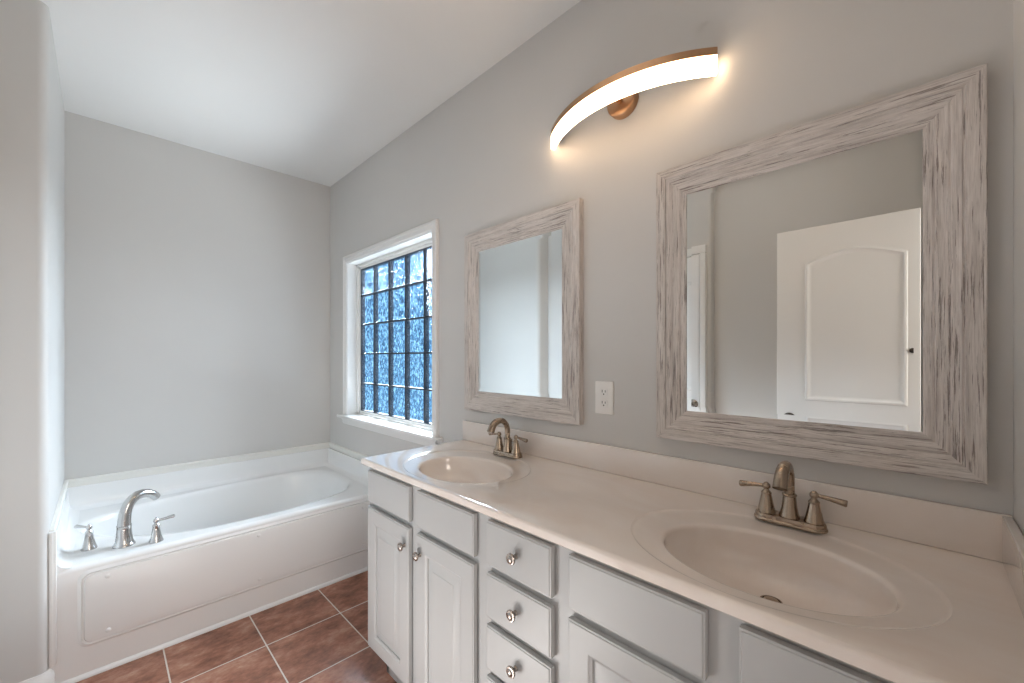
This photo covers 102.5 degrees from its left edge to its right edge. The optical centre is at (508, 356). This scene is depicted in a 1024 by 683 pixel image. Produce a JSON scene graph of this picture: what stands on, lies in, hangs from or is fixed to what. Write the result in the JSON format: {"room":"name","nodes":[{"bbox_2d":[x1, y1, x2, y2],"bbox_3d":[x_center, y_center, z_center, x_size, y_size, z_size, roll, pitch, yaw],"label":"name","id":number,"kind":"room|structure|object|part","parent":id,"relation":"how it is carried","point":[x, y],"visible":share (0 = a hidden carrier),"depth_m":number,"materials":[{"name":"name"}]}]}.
{"room":"bathroom","nodes":[
{"label":"bathroom","id":0,"kind":"room"},
{"bbox_2d":[0,0,63,682],"bbox_3d":[-1.345,-0.027,0.899,0.349,2.736,3.672,0,0,-45],"label":"wall","id":1,"kind":"structure","parent":0,"point":[31,99],"depth_m":1.59,"materials":[{"name":"grey paint"}]},
{"bbox_2d":[19,668,54,682],"bbox_3d":[-1.856,1.292,1.585,0.042,0.098,0.152,0,0,30],"label":"baseboard","id":2,"kind":"structure","parent":1,"relation":"attached to","point":[48,676],"depth_m":1.61,"materials":[{"name":"white paint"}]},
{"bbox_2d":[48,530,56,667],"bbox_3d":[-1.831,0.971,1.650,0.022,0.539,0.026,0,0,-45],"label":"trim","id":3,"kind":"structure","parent":1,"relation":"attached to","point":[52,536],"depth_m":1.64,"materials":[{"name":"white paint"}]},
{"bbox_2d":[64,111,329,479],"bbox_3d":[-2.041,-0.027,2.901,1.881,2.736,0.150,0,0,-45],"label":"wall","id":4,"kind":"structure","parent":0,"point":[197,281],"depth_m":2.70,"materials":[{"name":"grey paint"}]},
{"bbox_2d":[49,442,368,531],"bbox_3d":[-1.653,0.721,2.509,1.483,0.049,0.955,0,0,-45],"label":"trim","id":5,"kind":"structure","parent":4,"relation":"attached to","point":[82,481],"depth_m":2.69,"materials":[{"name":"white"}]},
{"bbox_2d":[76,571,396,682],"bbox_3d":[-0.440,1.401,0.846,2.500,0.120,5.322,0,0,-45],"label":"floor","id":6,"kind":"structure","parent":0,"point":[320,635],"depth_m":1.87,"materials":[{"name":"tile"}]},
{"bbox_2d":[51,448,369,682],"bbox_3d":[-1.648,1.041,2.500,1.467,0.600,0.964,0,0,-45],"label":"bathtub","id":7,"kind":"object","parent":6,"relation":"on","point":[243,539],"visible":0.88,"depth_m":2.17,"materials":[{"name":"white plastic"}]},
{"bbox_2d":[74,489,174,551],"bbox_3d":[-1.784,0.752,1.915,0.359,0.234,0.167,0,0,-38],"label":"faucet","id":8,"kind":"object","parent":7,"relation":"on","point":[124,536],"visible":1,"depth_m":1.89,"materials":[{"name":"silver metal"}]},
{"bbox_3d":[-1.939,0.770,1.866,0.066,0.014,0.015,0,0,6],"label":"lever","id":9,"kind":"part","parent":8,"relation":"part of","materials":[{"name":"silver metal"}]},
{"bbox_3d":[-1.902,0.812,1.863,0.055,0.113,0.055,0,0,-45],"label":"handle","id":10,"kind":"part","parent":8,"relation":"part of","materials":[{"name":"silver metal"}]},
{"bbox_3d":[-1.755,0.752,1.950,0.080,0.234,0.191,0,0,24],"label":"spout","id":11,"kind":"part","parent":8,"relation":"part of","materials":[{"name":"silver metal"}]},
{"bbox_3d":[-1.663,0.812,1.939,0.055,0.113,0.055,0,0,-45],"label":"handle","id":12,"kind":"part","parent":8,"relation":"part of","materials":[{"name":"silver metal"}]},
{"bbox_3d":[-1.630,0.764,1.956,0.068,0.024,0.015,0,0,-23],"label":"lever","id":13,"kind":"part","parent":8,"relation":"part of","materials":[{"name":"silver metal"}]},
{"bbox_3d":[-1.292,1.055,2.188,1.388,0.324,0.010,0,0,-45],"label":"access panel","id":14,"kind":"part","parent":7,"relation":"part of","materials":[{"name":"white plastic"}]},
{"bbox_2d":[368,468,892,682],"bbox_3d":[0.206,0.897,1.269,0.580,0.888,1.732,0,0,-45],"label":"vanity cabinet","id":15,"kind":"object","parent":6,"relation":"on","point":[457,593],"visible":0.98,"depth_m":1.07,"materials":[{"name":"grey paint"}]},
{"bbox_3d":[-0.463,0.526,1.581,0.016,0.125,0.317,0,0,-45],"label":"false drawer","id":16,"kind":"part","parent":15,"relation":"part of","materials":[{"name":"grey paint"}]},
{"bbox_3d":[-0.463,0.896,1.581,0.016,0.569,0.317,0,0,-45],"label":"door","id":17,"kind":"part","parent":15,"relation":"part of","materials":[{"name":"grey paint"}]},
{"bbox_3d":[-0.384,0.678,1.472,0.026,0.030,0.030,0,0,-45],"label":"knob","id":18,"kind":"part","parent":15,"relation":"part of","materials":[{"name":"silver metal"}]},
{"bbox_3d":[-0.313,0.678,1.400,0.026,0.030,0.030,0,0,-45],"label":"knob","id":19,"kind":"part","parent":15,"relation":"part of","materials":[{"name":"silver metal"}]},
{"bbox_3d":[-0.208,0.526,1.323,0.016,0.125,0.310,0,0,-45],"label":"false drawer","id":20,"kind":"part","parent":15,"relation":"part of","materials":[{"name":"grey paint"}]},
{"bbox_3d":[-0.208,0.896,1.323,0.016,0.569,0.310,0,0,-45],"label":"door","id":21,"kind":"part","parent":15,"relation":"part of","materials":[{"name":"grey paint"}]},
{"bbox_3d":[0.024,1.043,1.090,0.016,0.276,0.236,0,0,-45],"label":"drawer","id":22,"kind":"part","parent":15,"relation":"part of","materials":[{"name":"grey paint"}]},
{"bbox_3d":[0.009,0.821,1.075,0.026,0.030,0.030,0,0,-45],"label":"knob","id":23,"kind":"part","parent":15,"relation":"part of","materials":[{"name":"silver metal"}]},
{"bbox_3d":[0.009,0.674,1.075,0.026,0.030,0.030,0,0,-45],"label":"knob","id":24,"kind":"part","parent":15,"relation":"part of","materials":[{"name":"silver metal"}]},
{"bbox_3d":[0.009,0.526,1.075,0.026,0.030,0.030,0,0,-45],"label":"knob","id":25,"kind":"part","parent":15,"relation":"part of","materials":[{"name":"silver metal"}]},
{"bbox_3d":[0.024,0.821,1.090,0.016,0.124,0.236,0,0,-45],"label":"drawer","id":26,"kind":"part","parent":15,"relation":"part of","materials":[{"name":"grey paint"}]},
{"bbox_3d":[0.024,0.674,1.090,0.016,0.125,0.236,0,0,-45],"label":"drawer","id":27,"kind":"part","parent":15,"relation":"part of","materials":[{"name":"grey paint"}]},
{"bbox_3d":[0.024,0.526,1.090,0.016,0.125,0.236,0,0,-45],"label":"drawer","id":28,"kind":"part","parent":15,"relation":"part of","materials":[{"name":"grey paint"}]},
{"bbox_3d":[0.252,0.896,0.859,0.016,0.569,0.308,0,0,-45],"label":"door","id":29,"kind":"part","parent":15,"relation":"part of","materials":[{"name":"grey paint"}]},
{"bbox_3d":[0.252,0.526,0.859,0.016,0.125,0.308,0,0,-45],"label":"false drawer","id":30,"kind":"part","parent":15,"relation":"part of","materials":[{"name":"grey paint"}]},
{"bbox_2d":[361,420,1023,682],"bbox_3d":[0.208,0.443,1.286,0.559,0.236,1.792,0,0,-45],"label":"countertop","id":31,"kind":"structure","parent":15,"relation":"on","point":[897,588],"depth_m":0.95,"materials":[{"name":"stone"}]},
{"bbox_2d":[403,450,530,484],"bbox_3d":[-0.170,0.492,1.616,0.442,0.137,0.566,0,0,-45],"label":"sink basin","id":32,"kind":"object","parent":31,"relation":"in","point":[434,467],"depth_m":1.72,"materials":[{"name":"white ceramic"}]},
{"bbox_2d":[487,417,527,458],"bbox_3d":[-0.006,0.339,1.771,0.172,0.167,0.170,0,0,1],"label":"sink faucet","id":33,"kind":"object","parent":31,"relation":"on","point":[506,450],"visible":1,"depth_m":1.74,"materials":[{"name":"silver metal"}]},
{"bbox_3d":[-0.042,0.367,1.808,0.042,0.078,0.042,0,0,-45],"label":"handle","id":34,"kind":"part","parent":33,"relation":"part of","materials":[{"name":"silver metal"}]},
{"bbox_3d":[-0.038,0.331,1.740,0.136,0.150,0.045,0,0,-45],"label":"spout","id":35,"kind":"part","parent":33,"relation":"part of","materials":[{"name":"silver metal"}]},
{"bbox_3d":[-0.006,0.414,1.771,0.058,0.018,0.158,0,0,-45],"label":"plate","id":36,"kind":"part","parent":33,"relation":"part of","materials":[{"name":"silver metal"}]},
{"bbox_3d":[0.030,0.367,1.735,0.042,0.078,0.042,0,0,-45],"label":"handle","id":37,"kind":"part","parent":33,"relation":"part of","materials":[{"name":"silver metal"}]},
{"bbox_3d":[0.054,0.343,1.711,0.016,0.019,0.062,0,0,-45],"label":"lever","id":38,"kind":"part","parent":33,"relation":"part of","materials":[{"name":"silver metal"}]},
{"bbox_2d":[631,509,951,629],"bbox_3d":[0.547,0.492,0.893,0.442,0.137,0.566,0,0,-45],"label":"sink basin","id":39,"kind":"object","parent":31,"relation":"in","point":[829,581],"depth_m":0.90,"materials":[{"name":"white ceramic"}]},
{"bbox_2d":[739,461,847,533],"bbox_3d":[0.714,0.339,1.046,0.172,0.167,0.170,0,0,1],"label":"sink faucet","id":40,"kind":"object","parent":31,"relation":"on","point":[788,515],"visible":1,"depth_m":1.02,"materials":[{"name":"silver metal"}]},
{"bbox_3d":[0.654,0.343,1.105,0.016,0.019,0.062,0,0,-45],"label":"lever","id":41,"kind":"part","parent":40,"relation":"part of","materials":[{"name":"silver metal"}]},
{"bbox_3d":[0.678,0.367,1.082,0.042,0.078,0.042,0,0,-45],"label":"handle","id":42,"kind":"part","parent":40,"relation":"part of","materials":[{"name":"silver metal"}]},
{"bbox_3d":[0.682,0.331,1.014,0.136,0.150,0.045,0,0,-45],"label":"spout","id":43,"kind":"part","parent":40,"relation":"part of","materials":[{"name":"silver metal"}]},
{"bbox_3d":[0.714,0.414,1.046,0.058,0.018,0.158,0,0,-45],"label":"plate","id":44,"kind":"part","parent":40,"relation":"part of","materials":[{"name":"silver metal"}]},
{"bbox_3d":[0.750,0.367,1.009,0.042,0.078,0.042,0,0,-45],"label":"handle","id":45,"kind":"part","parent":40,"relation":"part of","materials":[{"name":"silver metal"}]},
{"bbox_3d":[0.773,0.343,0.986,0.016,0.019,0.062,0,0,-45],"label":"lever","id":46,"kind":"part","parent":40,"relation":"part of","materials":[{"name":"silver metal"}]},
{"bbox_3d":[0.508,0.526,0.601,0.016,0.125,0.308,0,0,-45],"label":"false drawer","id":47,"kind":"part","parent":15,"relation":"part of","materials":[{"name":"grey paint"}]},
{"bbox_2d":[40,0,580,186],"bbox_3d":[-0.440,-1.454,0.846,2.500,0.120,5.322,0,0,-45],"label":"ceiling","id":48,"kind":"structure","parent":0,"point":[310,90],"depth_m":1.96,"materials":[{"name":"white paint"}]},
{"bbox_2d":[330,0,1012,515],"bbox_3d":[-0.110,-0.027,2.089,0.120,2.736,3.722,0,0,-45],"label":"wall","id":49,"kind":"structure","parent":0,"point":[484,158],"depth_m":1.44,"materials":[{"name":"grey paint"}]},
{"bbox_2d":[337,219,442,445],"bbox_3d":[-0.800,-0.127,2.752,0.164,1.276,1.335,0,0,-45],"label":"window","id":50,"kind":"structure","parent":49,"relation":"in","point":[423,238],"depth_m":2.81,"materials":[{"name":"white paint"}]},
{"bbox_3d":[-0.759,-0.135,2.790,0.052,1.152,1.133,0,0,-45],"label":"frame","id":51,"kind":"part","parent":50,"relation":"part of","materials":[{"name":"white paint"}]},
{"bbox_2d":[464,198,582,424],"bbox_3d":[0.032,-0.174,1.842,0.027,0.876,0.706,0,0,-45],"label":"wall mirror","id":52,"kind":"object","parent":49,"relation":"attached to","point":[523,276],"visible":1,"depth_m":1.79,"materials":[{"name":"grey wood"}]},
{"bbox_2d":[479,229,561,398],"bbox_3d":[0.036,-0.174,1.845,0.008,0.688,0.518,0,0,-45],"label":"mirror glass","id":53,"kind":"object","parent":52,"relation":"attached to","point":[520,277],"depth_m":1.81,"materials":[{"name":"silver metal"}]},
{"bbox_2d":[595,381,613,414],"bbox_3d":[0.355,0.151,1.529,0.008,0.121,0.078,0,0,-45],"label":"wall outlet","id":54,"kind":"object","parent":49,"relation":"attached to","point":[604,391],"visible":1,"depth_m":1.52,"materials":[{"name":"white plastic"}]},
{"bbox_2d":[600,399,607,406],"bbox_3d":[0.353,0.172,1.528,0.002,0.029,0.034,0,0,-45],"label":"receptacle","id":55,"kind":"object","parent":54,"relation":"attached to","point":[603,402],"depth_m":1.53,"materials":[{"name":"white plastic"}]},
{"bbox_2d":[600,388,607,395],"bbox_3d":[0.353,0.131,1.528,0.002,0.029,0.034,0,0,-45],"label":"receptacle","id":56,"kind":"object","parent":54,"relation":"attached to","point":[603,391],"depth_m":1.53,"materials":[{"name":"white plastic"}]},
{"bbox_2d":[551,47,717,149],"bbox_3d":[0.368,-0.906,1.421,0.145,0.121,0.638,0,0,-45],"label":"vanity light","id":57,"kind":"object","parent":49,"relation":"attached to","point":[619,91],"visible":1,"depth_m":1.32,"materials":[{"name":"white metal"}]},
{"bbox_2d":[463,420,1012,561],"bbox_3d":[0.400,0.374,1.476,0.019,0.098,1.792,0,0,-45],"label":"backsplash","id":58,"kind":"structure","parent":49,"relation":"attached to","point":[961,529],"depth_m":1.09,"materials":[{"name":"stone"}]},
{"bbox_2d":[656,63,987,484],"bbox_3d":[0.750,-0.172,1.117,0.027,0.876,0.718,0,0,-45],"label":"wall mirror","id":59,"kind":"object","parent":49,"relation":"attached to","point":[822,284],"visible":1,"depth_m":1.03,"materials":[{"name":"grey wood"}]},
{"bbox_2d":[687,130,922,431],"bbox_3d":[0.754,-0.172,1.121,0.008,0.688,0.530,0,0,-45],"label":"mirror glass","id":60,"kind":"object","parent":59,"relation":"attached to","point":[805,273],"depth_m":1.07,"materials":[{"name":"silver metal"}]},
{"bbox_2d":[1013,0,1023,534],"bbox_3d":[0.484,-0.027,0.212,1.680,2.736,0.120,0,0,-45],"label":"wall","id":61,"kind":"structure","parent":0,"point":[1018,5],"depth_m":0.79,"materials":[{"name":"grey paint"}]}
]}

